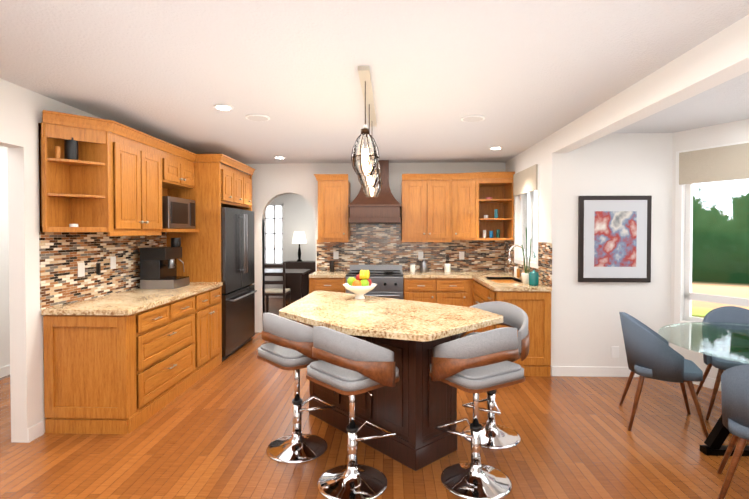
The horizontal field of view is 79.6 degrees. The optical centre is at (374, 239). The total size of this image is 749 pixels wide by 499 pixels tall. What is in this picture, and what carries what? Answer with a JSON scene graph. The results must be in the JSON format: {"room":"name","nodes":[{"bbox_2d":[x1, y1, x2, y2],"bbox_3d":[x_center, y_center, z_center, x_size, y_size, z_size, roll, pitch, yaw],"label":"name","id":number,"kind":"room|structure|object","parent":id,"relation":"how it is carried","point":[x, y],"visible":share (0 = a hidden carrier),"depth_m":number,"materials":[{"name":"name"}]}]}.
{"room":"dining room and kitchen","nodes":[
{"label":"dining room and kitchen","id":0,"kind":"room"},
{"bbox_2d":[0,78,189,442],"bbox_3d":[-2.554,0.199,2.471,0.132,2.520,8.770,0,1,2],"label":"wall","id":1,"kind":"structure","parent":0,"point":[21,330],"depth_m":3.12,"materials":[{"name":"white paint"}]},
{"bbox_2d":[39,232,165,308],"bbox_3d":[-2.427,0.214,4.238,0.017,0.570,1.850,0,1,2],"label":"backsplash","id":2,"kind":"structure","parent":1,"relation":"attached to","point":[77,266],"depth_m":3.82,"materials":[{"name":"tile"}]},
{"bbox_2d":[62,118,165,233],"bbox_3d":[-2.257,-0.509,4.000,0.350,0.884,0.850,0,1,2],"label":"upper cabinet","id":3,"kind":"object","parent":1,"relation":"attached to","point":[116,184],"depth_m":3.63,"materials":[{"name":"brown wood"}]},
{"bbox_2d":[166,142,185,185],"bbox_3d":[-2.234,-0.770,4.619,0.350,0.384,0.438,0,1,2],"label":"upper cabinet","id":4,"kind":"object","parent":1,"relation":"attached to","point":[175,165],"depth_m":4.67,"materials":[{"name":"brown wood"}]},
{"bbox_2d":[166,194,189,229],"bbox_3d":[-2.204,-0.279,4.697,0.326,0.320,0.420,0,1,2],"label":"microwave","id":5,"kind":"object","parent":1,"relation":"attached to","point":[177,209],"depth_m":4.68,"materials":[{"name":"silver metal"}]},
{"bbox_2d":[166,150,197,189],"bbox_3d":[-2.223,-0.775,4.921,0.350,0.384,0.438,0,1,2],"label":"upper cabinet","id":6,"kind":"object","parent":1,"relation":"attached to","point":[192,165],"depth_m":5.05,"materials":[{"name":"brown wood"}]},
{"bbox_2d":[190,198,197,229],"bbox_3d":[-2.193,-0.284,5.007,0.326,0.320,0.200,0,1,2],"label":"upper cabinet","id":7,"kind":"object","parent":1,"relation":"attached to","point":[193,201],"depth_m":5.06,"materials":[{"name":"brown wood"}]},
{"bbox_2d":[166,154,237,205],"bbox_3d":[-2.059,-0.703,5.394,0.645,0.544,0.438,0,1,2],"label":"upper cabinet","id":8,"kind":"object","parent":1,"relation":"attached to","point":[217,182],"depth_m":5.14,"materials":[{"name":"brown wood"}]},
{"bbox_2d":[198,166,253,209],"bbox_3d":[-2.034,-0.714,6.066,0.645,0.544,0.458,0,1,2],"label":"upper cabinet","id":9,"kind":"object","parent":1,"relation":"attached to","point":[249,170],"depth_m":6.10,"materials":[{"name":"brown wood"}]},
{"bbox_2d":[238,162,245,205],"bbox_3d":[-2.047,-0.709,5.725,0.645,0.544,0.496,0,1,2],"label":"upper cabinet","id":10,"kind":"object","parent":1,"relation":"attached to","point":[242,167],"depth_m":5.85,"materials":[{"name":"brown wood"}]},
{"bbox_2d":[264,193,315,297],"bbox_3d":[-0.756,0.067,10.280,4.160,2.520,0.130,0,1,2],"label":"wall","id":11,"kind":"structure","parent":0,"point":[298,214],"depth_m":10.24,"materials":[{"name":"white paint"}]},
{"bbox_2d":[224,162,505,331],"bbox_3d":[-0.140,0.127,6.711,4.410,2.520,0.120,0,1,2],"label":"wall","id":12,"kind":"structure","parent":0,"point":[271,183],"depth_m":6.67,"materials":[{"name":"white paint"}]},
{"bbox_2d":[317,174,349,239],"bbox_3d":[-0.577,-0.459,6.470,0.432,0.920,0.349,0,1,2],"label":"upper cabinet","id":13,"kind":"object","parent":12,"relation":"attached to","point":[333,190],"depth_m":6.30,"materials":[{"name":"brown wood"}]},
{"bbox_2d":[348,160,401,223],"bbox_3d":[0.011,-0.678,6.365,0.735,0.893,0.510,0,1,2],"label":"range hood","id":14,"kind":"object","parent":12,"relation":"attached to","point":[384,206],"visible":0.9,"depth_m":6.15,"materials":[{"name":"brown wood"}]},
{"bbox_2d":[317,223,504,270],"bbox_3d":[0.527,0.094,6.618,2.770,0.730,0.016,0,1,2],"label":"backsplash","id":15,"kind":"structure","parent":12,"relation":"attached to","point":[374,244],"depth_m":6.62,"materials":[{"name":"tile"}]},
{"bbox_2d":[401,173,452,239],"bbox_3d":[0.735,-0.458,6.422,0.692,0.920,0.349,0,1,2],"label":"upper cabinet","id":16,"kind":"object","parent":12,"relation":"attached to","point":[425,198],"depth_m":6.25,"materials":[{"name":"brown wood"}]},
{"bbox_2d":[449,172,480,239],"bbox_3d":[1.256,-0.457,6.349,0.355,0.920,0.458,0,1,2],"label":"upper cabinet","id":17,"kind":"object","parent":12,"relation":"attached to","point":[450,207],"depth_m":6.17,"materials":[{"name":"brown wood"}]},
{"bbox_2d":[0,298,748,498],"bbox_3d":[0.383,1.441,5.003,12.500,0.050,14.000,0,1,2],"label":"floor","id":18,"kind":"structure","parent":0,"point":[214,433],"depth_m":3.10,"materials":[{"name":"brown wood"}]},
{"bbox_2d":[41,294,197,434],"bbox_3d":[-2.114,0.989,3.901,0.645,0.890,1.148,0,1,2],"label":"base cabinet","id":19,"kind":"object","parent":18,"relation":"on","point":[126,362],"depth_m":3.35,"materials":[{"name":"brown wood"}]},
{"bbox_2d":[42,282,221,317],"bbox_3d":[-2.097,0.519,4.229,0.655,0.040,1.855,0,1,2],"label":"countertop","id":20,"kind":"structure","parent":19,"relation":"on","point":[125,302],"depth_m":3.73,"materials":[{"name":"beige stone"}]},
{"bbox_2d":[140,238,189,288],"bbox_3d":[-2.171,0.235,4.675,0.345,0.510,0.370,0,1,2],"label":"coffee machine","id":21,"kind":"object","parent":20,"relation":"on","point":[158,267],"visible":1,"depth_m":4.50,"materials":[{"name":"silver metal"}]},
{"bbox_2d":[198,286,221,380],"bbox_3d":[-2.081,0.974,4.819,0.645,0.890,0.690,0,1,2],"label":"base cabinet","id":22,"kind":"object","parent":18,"relation":"on","point":[209,301],"depth_m":4.79,"materials":[{"name":"brown wood"}]},
{"bbox_2d":[221,207,256,360],"bbox_3d":[-1.991,0.509,5.754,0.716,1.790,1.100,0,1,2],"label":"fridge","id":23,"kind":"object","parent":18,"relation":"on","point":[238,278],"visible":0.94,"depth_m":5.59,"materials":[{"name":"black metal"}]},
{"bbox_2d":[265,263,290,312],"bbox_3d":[-1.717,0.879,7.792,0.440,0.980,0.440,0,1,2],"label":"chair","id":24,"kind":"object","parent":18,"relation":"on","point":[283,291],"visible":0.65,"depth_m":7.57,"materials":[{"name":"brown wood"}]},
{"bbox_2d":[265,269,310,299],"bbox_3d":[-1.887,0.975,8.630,1.200,0.760,0.900,0,1,2],"label":"table","id":25,"kind":"object","parent":18,"relation":"on","point":[299,272],"visible":0.4,"depth_m":8.46,"materials":[{"name":"brown wood"}]},
{"bbox_2d":[257,313,334,463],"bbox_3d":[-0.537,0.966,3.111,0.454,0.965,0.540,-1,1,-42],"label":"stool","id":26,"kind":"object","parent":18,"relation":"on","point":[289,346],"visible":0.98,"depth_m":2.97,"materials":[{"name":"grey leather"}]},
{"bbox_2d":[283,261,315,300],"bbox_3d":[-1.137,0.907,10.003,1.700,0.850,0.460,0,1,2],"label":"sideboard","id":27,"kind":"object","parent":18,"relation":"on","point":[291,282],"visible":0.21,"depth_m":9.79,"materials":[{"name":"brown wood"}]},
{"bbox_2d":[292,232,305,261],"bbox_3d":[-1.667,0.150,9.979,0.320,0.660,0.315,0,1,2],"label":"table lamp","id":28,"kind":"object","parent":27,"relation":"on","point":[299,238],"visible":0.98,"depth_m":9.87,"materials":[{"name":"white fabric"}]},
{"bbox_2d":[309,276,345,293],"bbox_3d":[-0.623,0.949,6.347,0.488,0.890,0.644,0,1,2],"label":"base cabinet","id":29,"kind":"object","parent":18,"relation":"on","point":[316,283],"depth_m":6.02,"materials":[{"name":"brown wood"}]},
{"bbox_2d":[309,272,348,275],"bbox_3d":[-0.622,0.484,6.334,0.494,0.040,0.655,0,1,2],"label":"countertop","id":30,"kind":"structure","parent":29,"relation":"on","point":[314,273],"depth_m":6.10,"materials":[{"name":"beige stone"}]},
{"bbox_2d":[306,326,399,498],"bbox_3d":[-0.132,0.973,2.678,0.454,0.965,0.540,-1,1,-42],"label":"stool","id":31,"kind":"object","parent":18,"relation":"on","point":[352,367],"visible":1,"depth_m":2.53,"materials":[{"name":"silver metal"}]},
{"bbox_2d":[346,265,402,299],"bbox_3d":[0.010,0.885,6.289,0.766,1.020,0.710,0,1,2],"label":"range","id":32,"kind":"object","parent":18,"relation":"on","point":[387,280],"visible":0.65,"depth_m":6.00,"materials":[{"name":"silver metal"}]},
{"bbox_2d":[309,326,456,470],"bbox_3d":[0.014,0.998,3.404,0.425,0.890,1.214,-1,1,-42],"label":"kitchen island","id":33,"kind":"object","parent":18,"relation":"on","point":[413,407],"depth_m":2.95,"materials":[{"name":"brown wood"}]},
{"bbox_2d":[279,290,502,349],"bbox_3d":[-0.098,0.532,3.477,1.172,0.040,1.984,-1,1,-42],"label":"island countertop","id":34,"kind":"structure","parent":33,"relation":"on","point":[398,324],"depth_m":3.04,"materials":[{"name":"beige stone"}]},
{"bbox_2d":[343,270,376,298],"bbox_3d":[-0.125,0.381,3.866,0.300,0.246,0.300,0,1,2],"label":"fruit bowl","id":35,"kind":"object","parent":34,"relation":"on","point":[361,284],"visible":1,"depth_m":3.80,"materials":[{"name":"white ceramic"}]},
{"bbox_2d":[403,276,440,303],"bbox_3d":[0.649,0.949,6.301,0.498,0.890,0.644,0,1,2],"label":"base cabinet","id":36,"kind":"object","parent":18,"relation":"on","point":[415,288],"depth_m":5.98,"materials":[{"name":"brown wood"}]},
{"bbox_2d":[402,272,508,275],"bbox_3d":[1.140,0.486,6.204,1.492,0.040,0.787,0,1,2],"label":"countertop","id":37,"kind":"structure","parent":36,"relation":"on","point":[404,273],"depth_m":6.13,"materials":[{"name":"beige stone"}]},
{"bbox_2d":[441,276,468,336],"bbox_3d":[1.001,0.950,6.289,0.478,0.890,0.644,0,1,2],"label":"base cabinet","id":38,"kind":"object","parent":18,"relation":"on","point":[454,289],"depth_m":5.96,"materials":[{"name":"brown wood"}]},
{"bbox_2d":[429,327,524,498],"bbox_3d":[0.611,0.973,2.699,0.540,0.965,0.454,-1,1,-32],"label":"stool","id":39,"kind":"object","parent":18,"relation":"on","point":[478,363],"visible":1,"depth_m":2.56,"materials":[{"name":"silver metal"}]},
{"bbox_2d":[473,280,484,331],"bbox_3d":[1.568,0.964,5.439,0.580,0.890,1.047,0,1,2],"label":"base cabinet","id":40,"kind":"object","parent":18,"relation":"on","point":[478,288],"depth_m":5.54,"materials":[{"name":"brown wood"}]},
{"bbox_2d":[457,301,528,449],"bbox_3d":[0.859,0.963,3.304,0.540,0.965,0.454,1,1,32],"label":"stool","id":41,"kind":"object","parent":18,"relation":"on","point":[494,435],"visible":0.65,"depth_m":3.28,"materials":[{"name":"silver metal"}]},
{"bbox_2d":[485,284,550,376],"bbox_3d":[1.547,0.974,4.863,0.580,0.890,0.397,0,1,2],"label":"base cabinet","id":42,"kind":"object","parent":18,"relation":"on","point":[537,305],"depth_m":4.67,"materials":[{"name":"brown wood"}]},
{"bbox_2d":[473,276,551,291],"bbox_3d":[1.555,0.503,5.218,0.590,0.040,1.155,0,1,2],"label":"countertop","id":43,"kind":"structure","parent":42,"relation":"on","point":[493,284],"depth_m":4.72,"materials":[{"name":"beige stone"}]},
{"bbox_2d":[489,276,522,283],"bbox_3d":[1.578,0.591,5.436,0.390,0.215,0.729,0,1,2],"label":"sink","id":44,"kind":"object","parent":43,"relation":"in","point":[500,279],"depth_m":5.68,"materials":[{"name":"silver metal"}]},
{"bbox_2d":[509,245,524,279],"bbox_3d":[1.729,0.268,5.468,0.218,0.421,0.097,0,1,2],"label":"faucet","id":45,"kind":"object","parent":43,"relation":"on","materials":[{"name":"silver metal"}]},
{"bbox_2d":[521,228,531,283],"bbox_3d":[1.694,0.176,4.994,0.124,0.619,0.124,0,1,2],"label":"plant pot","id":46,"kind":"object","parent":43,"relation":"on","point":[525,277],"visible":0.85,"depth_m":4.98,"materials":[{"name":"white ceramic"}]},
{"bbox_2d":[529,270,538,285],"bbox_3d":[1.708,0.406,4.817,0.100,0.165,0.098,0,1,2],"label":"canister","id":47,"kind":"object","parent":43,"relation":"on","point":[533,277],"visible":1,"depth_m":4.78,"materials":[{"name":"teal ceramic"}]},
{"bbox_2d":[619,312,708,438],"bbox_3d":[2.246,1.016,3.553,0.556,0.850,0.562,0,1,22],"label":"dining chair","id":48,"kind":"object","parent":18,"relation":"on","point":[651,353],"visible":0.9,"depth_m":3.39,"materials":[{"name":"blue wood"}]},
{"bbox_2d":[658,322,748,455],"bbox_3d":[2.783,1.075,3.028,1.480,0.749,1.480,0,1,2],"label":"glass dining table","id":49,"kind":"object","parent":18,"relation":"on","point":[730,341],"visible":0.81,"depth_m":3.12,"materials":[{"name":"clear glass"}]},
{"bbox_2d":[696,306,748,419],"bbox_3d":[3.025,1.013,3.714,0.562,0.850,0.556,0,1,26],"label":"dining chair","id":50,"kind":"object","parent":18,"relation":"on","point":[732,314],"visible":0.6,"depth_m":3.88,"materials":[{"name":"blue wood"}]},
{"bbox_2d":[717,365,748,498],"bbox_3d":[2.190,1.035,2.415,0.562,0.850,0.556,1,1,39],"label":"dining chair","id":51,"kind":"object","parent":18,"relation":"on","point":[735,397],"visible":1,"depth_m":2.41,"materials":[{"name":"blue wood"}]},
{"bbox_2d":[0,0,748,163],"bbox_3d":[0.383,-1.153,4.959,12.500,0.100,14.000,0,1,2],"label":"ceiling","id":52,"kind":"structure","parent":0,"point":[520,76],"depth_m":2.78,"materials":[{"name":"white paint"}]},
{"bbox_2d":[214,104,232,110],"bbox_3d":[-1.226,-1.073,3.648,0.148,0.013,0.148,-1,1,-43],"label":"recessed light","id":53,"kind":"object","parent":52,"relation":"in","point":[225,107],"depth_m":3.62,"materials":[{"name":"white"}]},
{"bbox_2d":[246,114,269,120],"bbox_3d":[-1.034,-1.079,3.981,0.209,0.014,0.209,0,1,-4],"label":"recessed light","id":54,"kind":"object","parent":52,"relation":"in","point":[260,117],"depth_m":3.94,"materials":[{"name":"white plastic"}]},
{"bbox_2d":[351,66,382,196],"bbox_3d":[-0.041,-0.726,3.490,0.190,0.702,1.460,0,1,2],"label":"pendant light","id":55,"kind":"object","parent":52,"relation":"hanging from","point":[372,167],"visible":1,"depth_m":3.01,"materials":[{"name":"beige"}]},
{"bbox_2d":[461,115,484,121],"bbox_3d":[0.879,-1.079,4.011,0.209,0.014,0.209,0,1,-7],"label":"recessed light","id":56,"kind":"object","parent":52,"relation":"in","point":[471,118],"depth_m":3.97,"materials":[{"name":"white plastic"}]},
{"bbox_2d":[489,146,501,149],"bbox_3d":[1.460,-1.103,5.411,0.148,0.013,0.148,-1,1,-43],"label":"recessed light","id":57,"kind":"object","parent":52,"relation":"in","point":[496,147],"depth_m":5.40,"materials":[{"name":"white"}]},
{"bbox_2d":[552,14,748,152],"bbox_3d":[1.796,-0.941,1.283,0.150,0.200,6.750,0,1,2],"label":"header beam","id":58,"kind":"structure","parent":52,"relation":"attached to","point":[721,57],"depth_m":2.73,"materials":[{"name":"white paint"}]},
{"bbox_2d":[506,134,569,375],"bbox_3d":[1.937,0.146,5.619,0.180,2.520,1.912,0,1,2],"label":"wall","id":59,"kind":"structure","parent":0,"point":[539,169],"depth_m":4.69,"materials":[{"name":"white paint"}]},
{"bbox_2d":[505,240,551,286],"bbox_3d":[1.871,0.246,5.604,0.010,0.460,1.890,0,1,2],"label":"backsplash","id":60,"kind":"structure","parent":59,"relation":"attached to","point":[544,269],"depth_m":4.96,"materials":[{"name":"tile"}]},
{"bbox_2d":[570,133,672,376],"bbox_3d":[2.530,0.161,4.731,1.070,2.520,0.180,0,1,2],"label":"wall","id":61,"kind":"structure","parent":0,"point":[586,332],"depth_m":4.65,"materials":[{"name":"white paint"}]},
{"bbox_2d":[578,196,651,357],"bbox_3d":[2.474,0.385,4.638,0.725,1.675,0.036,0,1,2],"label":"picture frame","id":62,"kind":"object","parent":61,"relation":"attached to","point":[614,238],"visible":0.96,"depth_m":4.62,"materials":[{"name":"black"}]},
{"bbox_2d":[670,119,748,390],"bbox_3d":[3.724,0.181,3.513,0.180,2.520,2.600,-1,1,-28],"label":"wall","id":63,"kind":"structure","parent":0,"point":[716,153],"depth_m":4.44,"materials":[{"name":"white paint"}]},
{"label":"outside","id":64,"kind":"structure","parent":0,"visible":0},
{"bbox_2d":[264,206,281,262],"bbox_3d":[-2.093,1.238,12.605,8.000,6.500,0.020,0,1,2],"label":"window","id":65,"kind":"structure","parent":64,"point":[270,237],"depth_m":12.60,"materials":[{"name":"white glass"}]},
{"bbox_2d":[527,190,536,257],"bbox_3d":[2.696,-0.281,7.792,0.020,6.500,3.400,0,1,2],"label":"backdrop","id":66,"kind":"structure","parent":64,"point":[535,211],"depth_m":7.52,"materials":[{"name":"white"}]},
{"bbox_2d":[691,179,748,315],"bbox_3d":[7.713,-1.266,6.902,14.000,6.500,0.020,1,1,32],"label":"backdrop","id":67,"kind":"structure","parent":64,"point":[724,249],"depth_m":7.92,"materials":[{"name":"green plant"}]}
]}

